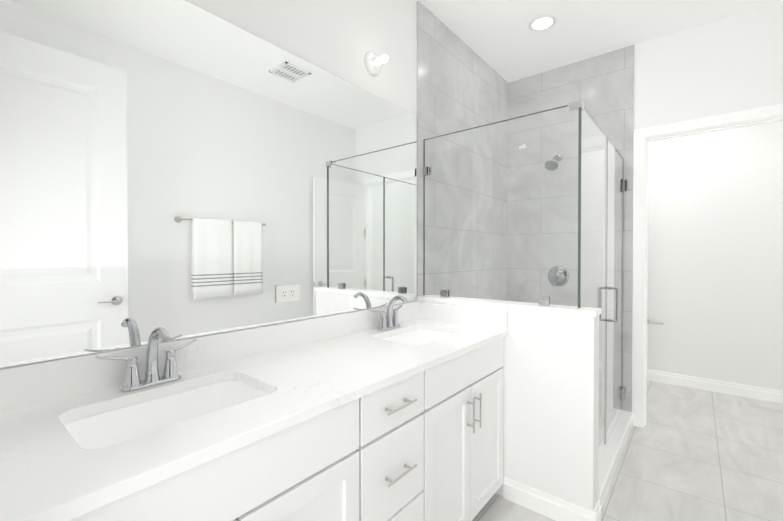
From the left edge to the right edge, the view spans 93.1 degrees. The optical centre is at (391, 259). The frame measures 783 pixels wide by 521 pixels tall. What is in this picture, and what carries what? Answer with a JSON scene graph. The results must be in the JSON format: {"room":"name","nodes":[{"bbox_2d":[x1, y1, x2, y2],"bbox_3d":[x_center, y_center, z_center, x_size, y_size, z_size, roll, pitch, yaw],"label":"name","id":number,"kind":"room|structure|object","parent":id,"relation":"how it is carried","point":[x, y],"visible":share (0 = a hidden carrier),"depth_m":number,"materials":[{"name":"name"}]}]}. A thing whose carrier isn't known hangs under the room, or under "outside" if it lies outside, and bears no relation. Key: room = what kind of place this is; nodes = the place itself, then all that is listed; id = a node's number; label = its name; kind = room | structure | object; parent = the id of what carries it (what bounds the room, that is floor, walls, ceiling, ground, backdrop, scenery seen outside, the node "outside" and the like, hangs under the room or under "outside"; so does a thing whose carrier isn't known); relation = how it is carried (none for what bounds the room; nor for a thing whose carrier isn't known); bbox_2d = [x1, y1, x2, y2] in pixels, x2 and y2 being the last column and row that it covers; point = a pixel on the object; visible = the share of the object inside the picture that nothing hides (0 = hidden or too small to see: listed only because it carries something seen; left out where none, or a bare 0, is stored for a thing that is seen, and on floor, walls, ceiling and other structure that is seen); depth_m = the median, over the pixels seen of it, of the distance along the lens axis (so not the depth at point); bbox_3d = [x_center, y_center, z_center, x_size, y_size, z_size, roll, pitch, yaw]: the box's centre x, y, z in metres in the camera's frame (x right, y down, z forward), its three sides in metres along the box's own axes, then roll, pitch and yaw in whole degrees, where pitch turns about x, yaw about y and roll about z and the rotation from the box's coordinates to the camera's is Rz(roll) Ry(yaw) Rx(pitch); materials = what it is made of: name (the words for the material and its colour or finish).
{"room":"bathroom","nodes":[
{"label":"bathroom","id":0,"kind":"room"},
{"bbox_2d":[0,0,423,368],"bbox_3d":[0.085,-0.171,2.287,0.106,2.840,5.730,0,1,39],"label":"mirror","id":1,"kind":"object","parent":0,"point":[178,169],"depth_m":1.28,"materials":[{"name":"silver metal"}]},
{"bbox_2d":[276,284,299,302],"bbox_3d":[-0.436,0.144,1.566,0.007,0.072,0.116,0,1,39],"label":"electrical outlet plate","id":2,"kind":"object","parent":1,"relation":"attached to","point":[287,293],"visible":1,"depth_m":1.56,"materials":[{"name":"white plastic"}]},
{"bbox_2d":[364,51,388,75],"bbox_3d":[-0.062,-1.038,1.939,0.110,0.120,0.120,0,1,39],"label":"sconce","id":3,"kind":"object","parent":1,"relation":"attached to","point":[373,61],"visible":1,"depth_m":1.94,"materials":[{"name":"white plastic"}]},
{"bbox_2d":[417,0,507,300],"bbox_3d":[0.607,-0.177,2.840,0.012,2.840,1.408,0,1,39],"label":"tiled wall","id":4,"kind":"structure","parent":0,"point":[461,85],"depth_m":2.68,"materials":[{"name":"grey tile"}]},
{"bbox_2d":[416,0,781,82],"bbox_3d":[0.878,-1.610,1.621,2.160,0.050,5.730,0,1,39],"label":"ceiling","id":5,"kind":"structure","parent":0,"point":[503,40],"depth_m":2.52,"materials":[{"name":"white paint"}]},
{"bbox_2d":[528,14,556,30],"bbox_3d":[1.016,-1.588,2.498,0.176,0.009,0.176,0,1,39],"label":"recessed light","id":6,"kind":"object","parent":5,"relation":"in","point":[543,22],"visible":1,"depth_m":2.49,"materials":[{"name":"white plastic"}]},
{"bbox_2d":[472,380,782,520],"bbox_3d":[0.878,1.280,1.649,2.160,0.050,5.730,0,1,39],"label":"floor","id":7,"kind":"structure","parent":0,"point":[691,454],"depth_m":2.25,"materials":[{"name":"tile"}]},
{"bbox_2d":[48,335,506,520],"bbox_3d":[-0.215,0.830,1.384,0.598,0.855,1.896,0,1,39],"label":"bathroom vanity","id":8,"kind":"object","parent":7,"relation":"on","point":[391,411],"depth_m":1.14,"materials":[{"name":"white wood"}]},
{"bbox_2d":[0,319,507,520],"bbox_3d":[-0.221,0.387,1.385,0.583,0.030,1.896,0,1,39],"label":"countertop","id":9,"kind":"structure","parent":8,"relation":"on","point":[45,474],"depth_m":0.89,"materials":[{"name":"white stone"}]},
{"bbox_2d":[92,327,199,394],"bbox_3d":[-0.686,0.286,1.086,0.142,0.179,0.268,0,1,39],"label":"faucet","id":10,"kind":"object","parent":9,"relation":"on","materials":[{"name":"silver metal"}]},
{"bbox_2d":[60,375,271,450],"bbox_3d":[-0.568,0.477,0.992,0.350,0.165,0.510,0,1,39],"label":"sink","id":11,"kind":"object","parent":9,"relation":"in","point":[101,426],"depth_m":1.07,"materials":[{"name":"white ceramic"}]},
{"bbox_2d":[0,301,419,410],"bbox_3d":[-0.438,0.318,1.563,0.020,0.105,1.896,0,1,39],"label":"backsplash","id":12,"kind":"structure","parent":9,"relation":"on","point":[22,385],"depth_m":1.26,"materials":[{"name":"white stone"}]},
{"bbox_2d":[368,295,407,330],"bbox_3d":[0.022,0.277,1.948,0.142,0.179,0.268,0,1,39],"label":"faucet","id":13,"kind":"object","parent":9,"relation":"on","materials":[{"name":"silver metal"}]},
{"bbox_2d":[376,327,455,346],"bbox_3d":[0.140,0.468,1.853,0.350,0.165,0.510,0,1,39],"label":"sink","id":14,"kind":"object","parent":9,"relation":"in","point":[417,335],"depth_m":2.04,"materials":[{"name":"white ceramic"}]},
{"bbox_2d":[417,300,598,510],"bbox_3d":[0.574,0.754,2.042,0.985,0.995,0.120,0,1,39],"label":"wall","id":15,"kind":"structure","parent":7,"relation":"on","point":[551,409],"depth_m":1.79,"materials":[{"name":"white paint"}]},
{"bbox_2d":[416,303,507,330],"bbox_3d":[0.383,0.315,2.102,0.563,0.101,0.020,0,1,39],"label":"backsplash","id":16,"kind":"structure","parent":15,"relation":"attached to","point":[474,316],"depth_m":2.07,"materials":[{"name":"white stone"}]},
{"bbox_2d":[418,295,601,316],"bbox_3d":[0.583,0.244,2.030,0.982,0.025,0.136,0,1,39],"label":"wall cap","id":17,"kind":"object","parent":15,"relation":"on","point":[574,310],"visible":0.88,"depth_m":1.92,"materials":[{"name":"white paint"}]},
{"bbox_2d":[503,477,595,520],"bbox_3d":[0.756,1.199,1.811,0.432,0.110,0.014,0,1,39],"label":"baseboard","id":18,"kind":"structure","parent":15,"relation":"attached to","point":[541,502],"depth_m":1.81,"materials":[{"name":"white paint"}]},
{"bbox_2d":[593,498,600,520],"bbox_3d":[0.960,1.199,1.730,0.014,0.110,0.120,0,1,39],"label":"baseboard","id":19,"kind":"structure","parent":15,"relation":"attached to","point":[597,509],"depth_m":1.73,"materials":[{"name":"white paint"}]},
{"bbox_2d":[423,100,632,509],"bbox_3d":[1.002,0.243,2.547,0.972,2.006,1.364,0,1,39],"label":"shower enclosure","id":20,"kind":"object","parent":7,"relation":"on","point":[615,424],"visible":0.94,"depth_m":2.23,"materials":[{"name":"clear glass"}]},
{"bbox_2d":[634,0,782,129],"bbox_3d":[1.846,-0.176,2.813,1.960,2.840,0.100,0,1,39],"label":"wall","id":21,"kind":"structure","parent":0,"point":[732,63],"depth_m":2.49,"materials":[{"name":"white paint"}]},
{"bbox_2d":[507,45,633,411],"bbox_3d":[1.430,-0.179,3.083,0.975,2.840,0.012,0,1,39],"label":"tiled wall","id":22,"kind":"structure","parent":21,"relation":"attached to","point":[601,86],"depth_m":3.07,"materials":[{"name":"grey tile"}]},
{"bbox_2d":[545,154,562,170],"bbox_3d":[1.319,-0.793,3.001,0.100,0.170,0.244,0,1,39],"label":"shower head","id":23,"kind":"object","parent":22,"relation":"attached to","point":[549,165],"depth_m":2.95},
{"bbox_2d":[548,266,568,286],"bbox_3d":[1.376,0.141,3.079,0.172,0.172,0.065,0,1,39],"label":"shower valve","id":24,"kind":"object","parent":22,"relation":"attached to","point":[557,272],"depth_m":3.08,"materials":[{"name":"silver metal"}]},
{"bbox_2d":[632,103,782,456],"bbox_3d":[2.178,0.144,2.535,0.880,2.205,0.122,0,1,39],"label":"door frame","id":25,"kind":"structure","parent":21,"relation":"attached to","point":[640,135],"depth_m":2.73,"materials":[{"name":"white paint"}]},
{"bbox_2d":[647,121,782,390],"bbox_3d":[2.665,-0.186,3.810,1.960,2.840,0.100,0,1,39],"label":"wall","id":26,"kind":"structure","parent":0,"point":[715,256],"depth_m":3.44,"materials":[{"name":"white paint"}]},
{"bbox_2d":[647,319,663,324],"bbox_3d":[2.633,0.635,3.726,0.169,0.052,0.082,0,1,39],"label":"toilet paper holder","id":27,"kind":"object","parent":26,"relation":"attached to","point":[648,321],"visible":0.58,"depth_m":3.70,"materials":[{"name":"silver metal"}]},
{"bbox_2d":[647,369,782,403],"bbox_3d":[2.629,1.179,3.779,1.960,0.110,0.014,0,1,39],"label":"baseboard","id":28,"kind":"structure","parent":26,"relation":"attached to","point":[754,392],"depth_m":3.44,"materials":[{"name":"white paint"}]}
]}

